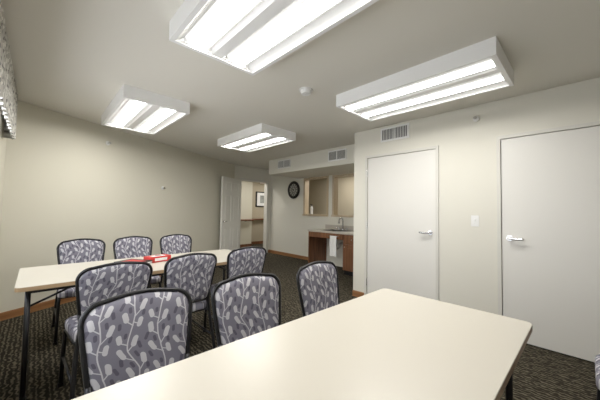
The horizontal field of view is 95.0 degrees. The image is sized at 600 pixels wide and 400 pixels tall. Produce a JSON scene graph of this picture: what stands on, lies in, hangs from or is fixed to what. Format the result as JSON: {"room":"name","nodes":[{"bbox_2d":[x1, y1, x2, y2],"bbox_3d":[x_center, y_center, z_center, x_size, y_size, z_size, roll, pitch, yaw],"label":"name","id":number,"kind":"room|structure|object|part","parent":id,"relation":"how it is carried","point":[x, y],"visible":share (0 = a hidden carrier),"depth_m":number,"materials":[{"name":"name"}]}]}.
{"room":"common room","nodes":[
{"label":"common room","id":0,"kind":"room"},
{"bbox_2d":[0,106,5,239],"bbox_3d":[-1.179,0.038,0.753,0.120,2.440,6.320,3,-3,-44],"label":"wall","id":1,"kind":"structure","parent":0,"point":[2,140],"depth_m":2.79,"materials":[{"name":"beige paint"}]},
{"bbox_2d":[0,0,17,139],"bbox_3d":[-1.667,-0.894,1.470,0.091,0.500,3.700,3,-3,-44],"label":"window valance","id":2,"kind":"object","parent":1,"relation":"attached to","point":[8,91],"visible":1,"depth_m":2.00,"materials":[{"name":"fabric"}]},
{"bbox_2d":[0,100,234,312],"bbox_3d":[-2.557,0.183,5.167,0.120,2.440,4.562,0,-2,19],"label":"wall","id":3,"kind":"structure","parent":0,"point":[63,181],"depth_m":3.86,"materials":[{"name":"beige paint"}]},
{"bbox_2d":[0,275,160,320],"bbox_3d":[-2.516,1.359,5.095,0.018,0.085,4.551,0,-2,19],"label":"baseboard","id":4,"kind":"structure","parent":3,"relation":"attached to","point":[47,304],"depth_m":3.25,"materials":[{"name":"brown wood"}]},
{"bbox_2d":[240,181,252,244],"bbox_3d":[-2.781,0.311,8.614,2.700,2.440,0.500,3,-3,-44],"label":"wall","id":5,"kind":"structure","parent":0,"point":[247,187],"depth_m":9.21,"materials":[{"name":"beige paint"}]},
{"bbox_2d":[240,244,250,247],"bbox_3d":[-2.587,1.478,8.418,2.600,0.100,0.014,3,-3,-44],"label":"baseboard","id":6,"kind":"structure","parent":5,"relation":"attached to","point":[241,245],"depth_m":9.13,"materials":[{"name":"brown wood"}]},
{"bbox_2d":[234,165,270,249],"bbox_3d":[-1.328,0.305,7.803,1.360,2.440,0.120,3,-3,-44],"label":"wall","id":7,"kind":"structure","parent":0,"point":[240,171],"depth_m":7.83,"materials":[{"name":"white paint"}]},
{"bbox_2d":[219,176,240,249],"bbox_3d":[-1.746,0.462,6.944,0.142,2.030,0.870,0,-2,17],"label":"door","id":8,"kind":"structure","parent":7,"relation":"in","point":[230,187],"depth_m":6.88,"materials":[{"name":"white wood"}]},
{"bbox_2d":[239,178,268,252],"bbox_3d":[-1.338,0.470,7.790,1.000,2.110,0.150,3,-3,-44],"label":"trim","id":9,"kind":"structure","parent":7,"relation":"attached to","point":[266,183],"depth_m":8.06,"materials":[{"name":"white paint"}]},
{"bbox_2d":[251,182,263,241],"bbox_3d":[-1.869,0.376,9.900,6.200,2.440,0.100,3,-3,-44],"label":"wall","id":10,"kind":"structure","parent":0,"point":[257,212],"depth_m":10.11,"materials":[{"name":"beige paint"}]},
{"bbox_2d":[251,241,262,243],"bbox_3d":[-0.838,1.599,10.781,3.200,0.100,0.014,3,-3,-44],"label":"baseboard","id":11,"kind":"structure","parent":10,"relation":"attached to","point":[253,242],"depth_m":10.08,"materials":[{"name":"brown wood"}]},
{"bbox_2d":[255,191,263,206],"bbox_3d":[-1.349,-0.020,10.306,0.720,0.560,0.044,3,-3,-44],"label":"framed picture","id":12,"kind":"object","parent":10,"relation":"attached to","point":[259,195],"visible":0.41,"depth_m":10.16,"materials":[{"name":"white paper"}]},
{"bbox_2d":[0,243,596,399],"bbox_3d":[0.445,1.494,5.099,9.800,0.080,11.600,3,-3,-44],"label":"floor","id":13,"kind":"structure","parent":0,"point":[540,373],"depth_m":2.33,"materials":[{"name":"carpet"}]},
{"bbox_2d":[51,238,105,345],"bbox_3d":[-2.232,0.868,2.829,0.448,0.903,0.544,3,-3,-44],"label":"banquet chair","id":14,"kind":"object","parent":13,"relation":"on","point":[80,250],"visible":0.59,"depth_m":2.92,"materials":[{"name":"fabric"}]},
{"bbox_2d":[57,287,75,297],"bbox_3d":[-2.190,0.874,2.786,0.411,0.082,0.410,3,-3,-44],"label":"seat cushion","id":15,"kind":"object","parent":14,"relation":"on","point":[70,292],"depth_m":2.55,"materials":[{"name":"fabric"}]},
{"bbox_2d":[59,240,103,263],"bbox_3d":[-2.366,0.629,2.984,0.392,0.388,0.107,3,-3,-44],"label":"cushion","id":16,"kind":"object","parent":14,"relation":"on","point":[70,251],"depth_m":2.97,"materials":[{"name":"fabric"}]},
{"bbox_2d":[57,261,152,399],"bbox_3d":[-1.334,0.849,1.903,0.544,0.903,0.448,-1,-3,44],"label":"banquet chair","id":17,"kind":"object","parent":13,"relation":"on","point":[94,284],"visible":0.52,"depth_m":1.72,"materials":[{"name":"fabric"}]},
{"bbox_2d":[65,315,77,341],"bbox_3d":[-1.377,0.856,1.944,0.410,0.082,0.411,-1,-3,44],"label":"seat cushion","id":18,"kind":"object","parent":17,"relation":"on","point":[71,323],"depth_m":1.81,"materials":[{"name":"fabric"}]},
{"bbox_2d":[79,264,149,314],"bbox_3d":[-1.186,0.604,1.772,0.107,0.388,0.392,-1,-3,44],"label":"cushion","id":19,"kind":"object","parent":17,"relation":"on","point":[105,281],"depth_m":1.72,"materials":[{"name":"fabric"}]},
{"bbox_2d":[14,249,231,399],"bbox_3d":[-1.348,0.953,2.566,1.830,0.745,0.760,3,-3,-44],"label":"folding table","id":20,"kind":"object","parent":13,"relation":"on","point":[30,280],"visible":0.6,"depth_m":1.97,"materials":[{"name":"beige laminate"}]},
{"bbox_2d":[116,259,151,263],"bbox_3d":[-1.482,0.557,2.446,0.254,0.031,0.198,0,-2,18],"label":"magazine stack","id":21,"kind":"object","parent":20,"relation":"on","point":[139,260],"visible":0.39,"depth_m":2.47,"materials":[{"name":"red paper"}]},
{"bbox_2d":[144,254,170,262],"bbox_3d":[-1.357,0.555,2.620,0.120,0.051,0.200,0,-3,32],"label":"game box","id":22,"kind":"object","parent":20,"relation":"on","point":[160,257],"visible":0.92,"depth_m":2.58,"materials":[{"name":"red cardboard"}]},
{"bbox_2d":[77,288,191,394],"bbox_3d":[-0.518,0.828,0.981,0.448,0.903,0.544,3,-3,-44],"label":"banquet chair","id":23,"kind":"object","parent":13,"relation":"on","point":[128,335],"visible":0.85,"depth_m":1.10,"materials":[{"name":"fabric"}]},
{"bbox_2d":[113,236,161,287],"bbox_3d":[-1.893,0.888,3.181,0.448,0.903,0.544,3,-3,-42],"label":"banquet chair","id":24,"kind":"object","parent":13,"relation":"on","point":[130,246],"visible":0.46,"depth_m":3.31,"materials":[{"name":"fabric"}]},
{"bbox_2d":[115,237,150,258],"bbox_3d":[-2.022,0.649,3.340,0.392,0.388,0.107,3,-3,-42],"label":"cushion","id":25,"kind":"object","parent":24,"relation":"on","point":[125,247],"depth_m":3.33,"materials":[{"name":"fabric"}]},
{"bbox_2d":[150,276,160,283],"bbox_3d":[-1.853,0.893,3.136,0.411,0.082,0.410,3,-3,-42],"label":"seat cushion","id":26,"kind":"object","parent":24,"relation":"on","point":[155,279],"depth_m":3.09,"materials":[{"name":"fabric"}]},
{"bbox_2d":[160,234,191,283],"bbox_3d":[-1.520,0.908,3.536,0.448,0.903,0.544,3,-3,-45],"label":"banquet chair","id":27,"kind":"object","parent":13,"relation":"on","point":[173,243],"visible":0.48,"depth_m":3.67,"materials":[{"name":"fabric"}]},
{"bbox_2d":[161,235,190,253],"bbox_3d":[-1.658,0.669,3.688,0.392,0.388,0.107,3,-3,-45],"label":"cushion","id":28,"kind":"object","parent":27,"relation":"on","point":[170,244],"depth_m":3.68,"materials":[{"name":"fabric"}]},
{"bbox_2d":[164,253,216,348],"bbox_3d":[-1.008,0.870,2.311,0.448,0.903,0.544,3,-3,-45],"label":"banquet chair","id":29,"kind":"object","parent":13,"relation":"on","point":[193,273],"visible":0.62,"depth_m":2.19,"materials":[{"name":"fabric"}]},
{"bbox_2d":[167,255,214,300],"bbox_3d":[-0.862,0.625,2.178,0.392,0.388,0.107,3,-3,-45],"label":"cushion","id":30,"kind":"object","parent":29,"relation":"on","point":[194,274],"depth_m":2.17,"materials":[{"name":"fabric"}]},
{"bbox_2d":[192,300,205,311],"bbox_3d":[-1.050,0.878,2.354,0.411,0.082,0.410,3,-3,-45],"label":"seat cushion","id":31,"kind":"object","parent":29,"relation":"on","point":[198,305],"depth_m":2.28,"materials":[{"name":"fabric"}]},
{"bbox_2d":[203,246,266,331],"bbox_3d":[-0.641,0.893,2.758,0.448,0.903,0.544,3,-3,-41],"label":"banquet chair","id":32,"kind":"object","parent":13,"relation":"on","point":[251,259],"visible":0.48,"depth_m":2.58,"materials":[{"name":"fabric"}]},
{"bbox_2d":[229,248,264,277],"bbox_3d":[-0.506,0.648,2.615,0.392,0.388,0.107,3,-3,-41],"label":"cushion","id":33,"kind":"object","parent":32,"relation":"on","point":[241,260],"depth_m":2.57,"materials":[{"name":"fabric"}]},
{"bbox_2d":[211,273,280,346],"bbox_3d":[-0.141,0.846,1.301,0.448,0.903,0.544,3,-3,-41],"label":"banquet chair","id":34,"kind":"object","parent":13,"relation":"on","point":[245,305],"visible":0.5,"depth_m":1.43,"materials":[{"name":"fabric"}]},
{"bbox_2d":[72,289,531,399],"bbox_3d":[0.159,0.916,0.912,1.830,0.745,0.760,3,-3,-44],"label":"folding table","id":35,"kind":"object","parent":13,"relation":"on","point":[382,344],"visible":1,"depth_m":0.94,"materials":[{"name":"beige laminate"}]},
{"bbox_2d":[296,261,339,316],"bbox_3d":[0.273,0.869,1.710,0.544,0.903,0.448,-1,-3,44],"label":"banquet chair","id":36,"kind":"object","parent":13,"relation":"on","point":[317,281],"visible":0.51,"depth_m":1.83,"materials":[{"name":"fabric"}]},
{"bbox_2d":[308,218,353,275],"bbox_3d":[1.030,0.927,5.643,0.644,1.115,1.881,3,-3,-44],"label":"vanity cabinet","id":37,"kind":"object","parent":13,"relation":"on","point":[317,238],"visible":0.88,"depth_m":5.89,"materials":[{"name":"laminate"}]},
{"bbox_2d":[308,224,353,234],"bbox_3d":[1.044,0.623,5.664,0.618,0.135,1.881,3,-3,-44],"label":"countertop","id":38,"kind":"structure","parent":37,"relation":"on","point":[350,231],"depth_m":6.02,"materials":[{"name":"laminate"}]},
{"bbox_2d":[324,229,347,231],"bbox_3d":[0.780,0.736,5.907,0.389,0.168,0.529,3,-3,-44],"label":"sink basin","id":39,"kind":"object","parent":38,"relation":"in","point":[342,230],"depth_m":5.98,"materials":[{"name":"silver metal"}]},
{"bbox_2d":[337,218,348,229],"bbox_3d":[0.937,0.526,6.062,0.257,0.285,0.218,1,-2,6],"label":"faucet","id":40,"kind":"object","parent":38,"relation":"on","point":[339,218],"depth_m":6.06,"materials":[{"name":"silver metal"}]},
{"bbox_2d":[328,235,338,256],"bbox_3d":[0.675,0.932,5.581,0.046,0.408,0.280,3,-3,-44],"label":"hand towel","id":41,"kind":"object","parent":37,"relation":"hanging from","point":[332,238],"depth_m":5.56,"materials":[{"name":"white fabric"}]},
{"bbox_2d":[595,354,599,399],"bbox_3d":[1.747,0.878,1.265,0.448,0.903,0.544,3,-3,-44],"label":"banquet chair","id":42,"kind":"object","parent":13,"relation":"on","point":[597,358],"visible":1,"depth_m":1.44,"materials":[{"name":"fabric"}]},
{"bbox_3d":[1.747,0.878,1.265,0.448,0.903,0.544,3,-3,-44],"label":"frame","id":43,"kind":"part","parent":42,"relation":"part of","materials":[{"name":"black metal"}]},
{"bbox_2d":[1,0,599,169],"bbox_3d":[0.488,-1.024,5.196,9.800,0.080,11.600,3,-3,-44],"label":"ceiling","id":44,"kind":"structure","parent":0,"point":[72,58],"depth_m":2.19,"materials":[{"name":"white paint"}]},
{"bbox_2d":[101,84,189,134],"bbox_3d":[-1.909,-1.034,3.331,0.640,0.125,1.270,3,-3,-44],"label":"ceiling light fixture","id":45,"kind":"object","parent":44,"relation":"attached to","point":[132,108],"depth_m":3.10,"materials":[{"name":"white plastic"}]},
{"bbox_2d":[217,123,295,151],"bbox_3d":[-0.735,-0.971,4.446,0.640,0.125,1.270,3,-3,-44],"label":"ceiling light fixture","id":46,"kind":"object","parent":44,"relation":"attached to","point":[260,136],"depth_m":4.24,"materials":[{"name":"white metal"}]},
{"bbox_2d":[169,0,378,75],"bbox_3d":[-0.153,-1.074,1.503,0.640,0.125,1.295,3,-3,-44],"label":"ceiling light fixture","id":47,"kind":"object","parent":44,"relation":"attached to","point":[247,36],"depth_m":1.63,"materials":[{"name":"white plastic"}]},
{"bbox_2d":[299,87,312,95],"bbox_3d":[0.058,-1.061,2.708,0.132,0.050,0.132,3,-3,-44],"label":"smoke detector","id":48,"kind":"object","parent":44,"relation":"attached to","point":[305,91],"visible":1,"depth_m":2.67,"materials":[{"name":"white plastic"}]},
{"bbox_2d":[336,36,513,121],"bbox_3d":[1.072,-1.012,2.549,0.640,0.125,1.359,3,-3,-44],"label":"ceiling light fixture","id":49,"kind":"object","parent":44,"relation":"attached to","point":[481,67],"depth_m":2.34,"materials":[{"name":"white metal"}]},
{"bbox_2d":[269,173,353,266],"bbox_3d":[0.567,0.297,6.719,0.120,2.440,4.066,3,-3,-44],"label":"wall","id":50,"kind":"structure","parent":0,"point":[289,233],"depth_m":7.38,"materials":[{"name":"white paint"}]},
{"bbox_2d":[269,250,307,259],"bbox_3d":[-0.181,1.486,7.338,0.014,0.085,2.100,3,-3,-44],"label":"baseboard","id":51,"kind":"structure","parent":50,"relation":"attached to","point":[270,251],"depth_m":7.44,"materials":[{"name":"brown wood"}]},
{"bbox_2d":[288,181,299,198],"bbox_3d":[-0.173,-0.271,7.398,0.060,0.474,0.474,3,-3,-44],"label":"wall clock","id":52,"kind":"object","parent":50,"relation":"attached to","point":[293,188],"visible":1,"depth_m":7.38,"materials":[{"name":"grey"}]},
{"bbox_2d":[302,176,328,216],"bbox_3d":[0.426,-0.085,6.874,0.180,0.970,0.840,3,-3,-44],"label":"window","id":53,"kind":"structure","parent":50,"relation":"in","point":[306,180],"depth_m":7.08,"materials":[{"name":"brown wood"}]},
{"bbox_2d":[331,173,353,216],"bbox_3d":[1.159,-0.102,6.108,0.180,0.970,1.040,3,-3,-44],"label":"window","id":54,"kind":"structure","parent":50,"relation":"in","point":[334,177],"depth_m":6.42,"materials":[{"name":"brown wood"}]},
{"bbox_2d":[269,144,353,177],"bbox_3d":[0.599,-0.783,5.936,1.000,0.340,2.856,3,-3,-44],"label":"soffit","id":55,"kind":"structure","parent":0,"point":[312,164],"depth_m":5.73,"materials":[{"name":"white paint"}]},
{"bbox_2d":[278,159,290,168],"bbox_3d":[-0.361,-0.815,6.205,0.017,0.190,0.440,3,-3,-44],"label":"air vent","id":56,"kind":"object","parent":55,"relation":"attached to","point":[286,163],"visible":1,"depth_m":6.19,"materials":[{"name":"white plastic"}]},
{"bbox_2d":[328,148,346,161],"bbox_3d":[0.686,-0.834,5.111,0.017,0.200,0.430,3,-3,-44],"label":"air vent","id":57,"kind":"object","parent":55,"relation":"attached to","point":[341,154],"visible":1,"depth_m":5.10,"materials":[{"name":"white plastic"}]},
{"bbox_2d":[309,176,353,214],"bbox_3d":[1.636,0.355,7.755,0.100,2.440,4.286,3,-3,-44],"label":"wall","id":58,"kind":"structure","parent":0,"point":[317,188],"depth_m":8.22,"materials":[{"name":"beige paint"}]},
{"bbox_2d":[353,77,599,314],"bbox_3d":[2.334,0.173,2.668,0.170,2.440,4.234,3,-3,-44],"label":"wall","id":59,"kind":"structure","parent":0,"point":[468,262],"depth_m":3.03,"materials":[{"name":"white paint"}]},
{"bbox_2d":[352,290,363,296],"bbox_3d":[0.851,1.377,4.019,0.014,0.085,0.194,3,-3,-44],"label":"baseboard","id":60,"kind":"structure","parent":59,"relation":"attached to","point":[355,293],"depth_m":4.03,"materials":[{"name":"brown wood"}]},
{"bbox_2d":[381,123,408,142],"bbox_3d":[1.271,-0.902,3.706,0.017,0.190,0.410,3,-3,-44],"label":"air vent","id":61,"kind":"object","parent":59,"relation":"in","point":[397,132],"visible":1,"depth_m":3.69,"materials":[{"name":"white plastic"}]},
{"bbox_2d":[364,145,438,300],"bbox_3d":[1.313,0.383,3.640,0.167,2.058,1.011,3,-3,-44],"label":"door","id":62,"kind":"structure","parent":59,"relation":"in","point":[402,187],"depth_m":3.58,"materials":[{"name":"white paint"}]},
{"bbox_2d":[471,215,478,226],"bbox_3d":[1.897,0.227,2.985,0.020,0.120,0.074,3,-3,-44],"label":"light switch","id":63,"kind":"object","parent":59,"relation":"attached to","point":[474,218],"visible":1,"depth_m":2.98,"materials":[{"name":"white plastic"}]},
{"bbox_2d":[473,116,479,121],"bbox_3d":[1.917,-0.893,3.003,0.054,0.064,0.064,3,-3,-44],"label":"sprinkler head","id":64,"kind":"object","parent":59,"relation":"attached to","point":[475,118],"visible":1,"depth_m":3.00},
{"bbox_2d":[496,121,599,361],"bbox_3d":[2.402,0.359,2.502,0.167,2.058,0.991,3,-3,-44],"label":"door","id":65,"kind":"structure","parent":59,"relation":"in","point":[548,180],"depth_m":2.54,"materials":[{"name":"white paint"}]}
]}

